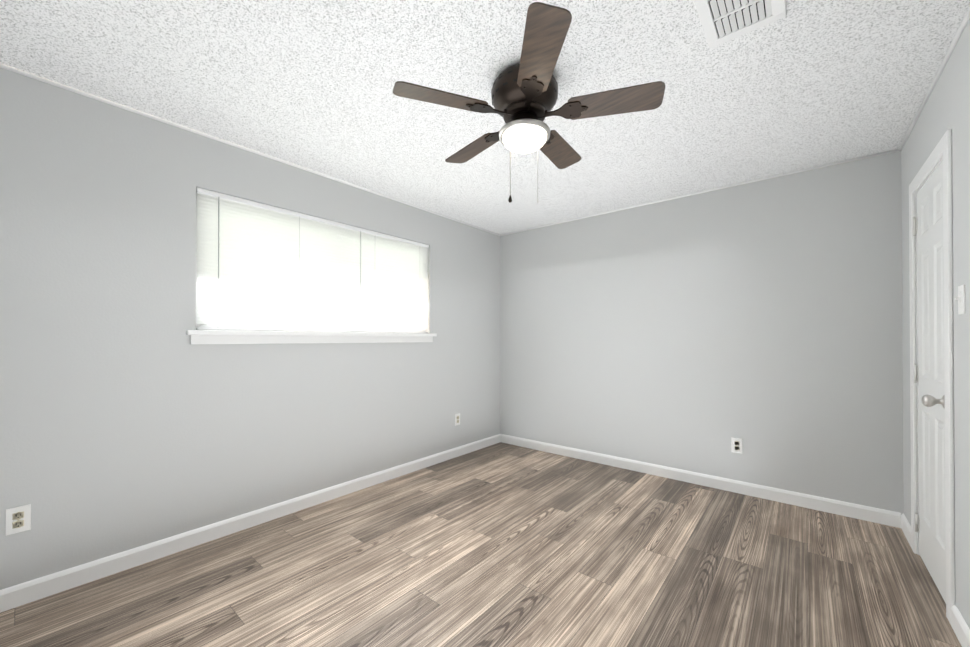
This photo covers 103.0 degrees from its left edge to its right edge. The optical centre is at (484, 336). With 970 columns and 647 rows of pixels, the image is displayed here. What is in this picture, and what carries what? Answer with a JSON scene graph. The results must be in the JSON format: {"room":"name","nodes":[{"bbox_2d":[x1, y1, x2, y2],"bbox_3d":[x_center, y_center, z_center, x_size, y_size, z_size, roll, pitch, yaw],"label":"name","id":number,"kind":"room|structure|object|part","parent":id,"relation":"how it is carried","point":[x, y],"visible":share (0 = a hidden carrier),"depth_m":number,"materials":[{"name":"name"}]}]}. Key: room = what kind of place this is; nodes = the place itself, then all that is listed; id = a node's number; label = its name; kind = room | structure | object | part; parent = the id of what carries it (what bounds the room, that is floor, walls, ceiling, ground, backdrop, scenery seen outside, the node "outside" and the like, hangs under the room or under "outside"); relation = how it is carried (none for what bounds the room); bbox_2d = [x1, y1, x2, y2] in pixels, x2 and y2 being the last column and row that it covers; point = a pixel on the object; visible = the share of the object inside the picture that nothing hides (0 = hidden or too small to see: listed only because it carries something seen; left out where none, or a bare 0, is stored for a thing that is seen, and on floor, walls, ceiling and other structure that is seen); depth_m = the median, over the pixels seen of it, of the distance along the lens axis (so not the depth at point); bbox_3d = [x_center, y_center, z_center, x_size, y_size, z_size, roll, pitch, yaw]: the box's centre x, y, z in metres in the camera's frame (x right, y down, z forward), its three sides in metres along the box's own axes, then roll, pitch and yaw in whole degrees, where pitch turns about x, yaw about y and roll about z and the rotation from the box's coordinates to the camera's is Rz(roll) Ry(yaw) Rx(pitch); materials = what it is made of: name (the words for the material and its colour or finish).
{"room":"empty bedroom","nodes":[
{"label":"empty bedroom","id":0,"kind":"room"},
{"bbox_2d":[0,67,499,589],"bbox_3d":[-1.205,0.013,2.971,0.120,2.440,4.200,0,0,40],"label":"wall","id":1,"kind":"structure","parent":0,"point":[130,417],"depth_m":2.15,"materials":[{"name":"grey paint"}]},
{"bbox_2d":[5,504,30,535],"bbox_3d":[-2.124,0.835,1.754,0.010,0.118,0.074,0,0,40],"label":"electrical outlet","id":2,"kind":"object","parent":1,"relation":"attached to","point":[17,519],"visible":1,"depth_m":1.75,"materials":[{"name":"white plastic"}]},
{"bbox_2d":[0,63,499,235],"bbox_3d":[-1.154,-1.201,2.936,0.013,0.013,4.200,0,0,40],"label":"trim","id":3,"kind":"structure","parent":1,"relation":"attached to","point":[27,74],"depth_m":2.27,"materials":[{"name":"white"}]},
{"bbox_2d":[0,434,500,612],"bbox_3d":[-1.154,1.185,2.921,0.013,0.095,4.200,0,0,40],"label":"baseboard","id":4,"kind":"structure","parent":1,"relation":"attached to","point":[11,597],"depth_m":2.26,"materials":[{"name":"white wood"}]},
{"bbox_2d":[196,193,425,332],"bbox_3d":[-1.182,-0.455,3.042,0.050,0.853,1.850,0,0,40],"label":"window","id":5,"kind":"structure","parent":1,"relation":"in","point":[285,327],"depth_m":2.72,"materials":[{"name":"white"}]},
{"bbox_2d":[196,187,428,332],"bbox_3d":[-1.129,-0.458,2.998,0.040,0.845,1.838,0,0,40],"label":"window blinds","id":6,"kind":"object","parent":5,"relation":"attached to","point":[257,263],"visible":1,"depth_m":2.76,"materials":[{"name":"white plastic"}]},
{"bbox_2d":[186,330,436,343],"bbox_3d":[-1.122,0.010,2.989,0.105,0.083,1.940,0,0,40],"label":"window sill","id":7,"kind":"structure","parent":1,"relation":"attached to","point":[234,337],"depth_m":2.70,"materials":[{"name":"white wood"}]},
{"bbox_2d":[455,413,459,425],"bbox_3d":[-0.281,0.859,3.981,0.010,0.118,0.074,0,0,40],"label":"electrical outlet","id":8,"kind":"object","parent":1,"relation":"attached to","point":[457,419],"visible":1,"depth_m":3.97,"materials":[{"name":"white plastic"}]},
{"bbox_2d":[0,442,961,646],"bbox_3d":[0.093,1.276,1.889,3.490,0.100,4.440,0,0,40],"label":"floor","id":9,"kind":"structure","parent":0,"point":[500,544],"depth_m":1.96,"materials":[{"name":"wood"}]},
{"bbox_2d":[0,0,969,234],"bbox_3d":[0.093,-1.264,1.905,3.490,0.100,4.440,0,0,40],"label":"ceiling","id":10,"kind":"structure","parent":0,"point":[802,84],"depth_m":1.83,"materials":[{"name":"white paint"}]},
{"bbox_2d":[393,2,664,202],"bbox_3d":[0.195,-0.921,1.867,1.181,0.587,1.163,0,0,40],"label":"ceiling fan","id":11,"kind":"object","parent":10,"relation":"hanging from","point":[524,94],"visible":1,"depth_m":1.73,"materials":[{"name":"brown wood"}]},
{"bbox_3d":[0.180,-0.821,1.833,0.133,0.387,0.068,0,0,40],"label":"cord","id":12,"kind":"part","parent":11,"relation":"part of","materials":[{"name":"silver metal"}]},
{"bbox_3d":[0.188,-0.917,1.835,0.212,0.062,0.212,0,0,40],"label":"lamp shade","id":13,"kind":"part","parent":11,"relation":"part of","materials":[{"name":"white glass"}]},
{"bbox_3d":[0.193,-1.041,1.856,0.553,0.028,0.544,0,0,40],"label":"arm","id":14,"kind":"part","parent":11,"relation":"part of"},
{"bbox_2d":[694,0,785,48],"bbox_3d":[0.945,-1.211,1.424,0.255,0.011,0.305,0,0,40],"label":"ceiling vent","id":15,"kind":"object","parent":10,"relation":"in","point":[732,19],"visible":1,"depth_m":1.46,"materials":[{"name":"white metal"}]},
{"bbox_2d":[500,151,903,514],"bbox_3d":[1.470,0.016,3.561,3.490,2.440,0.120,0,0,40],"label":"wall","id":16,"kind":"structure","parent":0,"point":[762,319],"depth_m":3.08,"materials":[{"name":"grey paint"}]},
{"bbox_2d":[500,434,900,527],"bbox_3d":[1.428,1.188,3.502,3.224,0.095,0.013,0,0,40],"label":"baseboard","id":17,"kind":"structure","parent":16,"relation":"attached to","point":[866,513],"depth_m":3.07,"materials":[{"name":"white wood"}]},
{"bbox_2d":[500,148,900,235],"bbox_3d":[1.428,-1.197,3.517,3.250,0.013,0.013,0,0,40],"label":"trim","id":18,"kind":"structure","parent":16,"relation":"attached to","point":[825,165],"depth_m":3.08,"materials":[{"name":"white"}]},
{"bbox_2d":[731,437,742,453],"bbox_3d":[1.988,0.863,3.043,0.074,0.118,0.010,0,0,40],"label":"electrical outlet","id":19,"kind":"object","parent":16,"relation":"attached to","point":[736,445],"visible":1,"depth_m":3.04,"materials":[{"name":"white plastic"}]},
{"bbox_2d":[901,18,969,628],"bbox_3d":[1.391,-0.001,0.823,0.120,2.440,4.200,0,0,40],"label":"wall","id":20,"kind":"structure","parent":0,"point":[946,107],"depth_m":1.59,"materials":[{"name":"grey paint"}]},
{"bbox_2d":[901,513,910,546],"bbox_3d":[2.576,1.181,2.351,0.013,0.095,0.323,0,0,40],"label":"baseboard","id":21,"kind":"structure","parent":20,"relation":"attached to","point":[906,527],"depth_m":2.36,"materials":[{"name":"white wood"}]},
{"bbox_2d":[913,160,945,602],"bbox_3d":[2.220,0.206,1.943,0.110,2.020,0.634,0,0,40],"label":"door","id":22,"kind":"structure","parent":20,"relation":"in","point":[931,388],"depth_m":1.93,"materials":[{"name":"white paint"}]},
{"bbox_3d":[2.421,0.213,2.164,0.012,1.776,0.038,0,0,40],"label":"door hinge","id":23,"kind":"part","parent":22,"relation":"part of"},
{"bbox_3d":[2.043,0.295,1.755,0.075,0.064,0.064,0,0,40],"label":"knob","id":24,"kind":"part","parent":22,"relation":"part of","materials":[{"name":"silver metal"}]},
{"bbox_2d":[909,129,954,624],"bbox_3d":[2.270,0.173,1.896,0.135,2.106,0.778,0,0,40],"label":"door frame","id":25,"kind":"structure","parent":20,"relation":"attached to","point":[943,148],"depth_m":1.67,"materials":[{"name":"white wood"}]},
{"bbox_2d":[899,6,969,149],"bbox_3d":[1.340,-1.214,0.872,0.013,0.013,4.200,0,0,40],"label":"trim","id":26,"kind":"structure","parent":20,"relation":"attached to","point":[948,52],"depth_m":1.75,"materials":[{"name":"white"}]},
{"bbox_2d":[955,284,964,313],"bbox_3d":[1.897,-0.146,1.543,0.019,0.115,0.070,0,0,40],"label":"light switch","id":27,"kind":"object","parent":20,"relation":"attached to","point":[960,298],"visible":0.98,"depth_m":1.53,"materials":[{"name":"white plastic"}]},
{"bbox_2d":[951,604,969,646],"bbox_3d":[0.989,1.170,0.434,0.013,0.095,3.099,0,0,40],"label":"baseboard","id":28,"kind":"structure","parent":20,"relation":"attached to","point":[960,627],"depth_m":1.54,"materials":[{"name":"white wood"}]}
]}

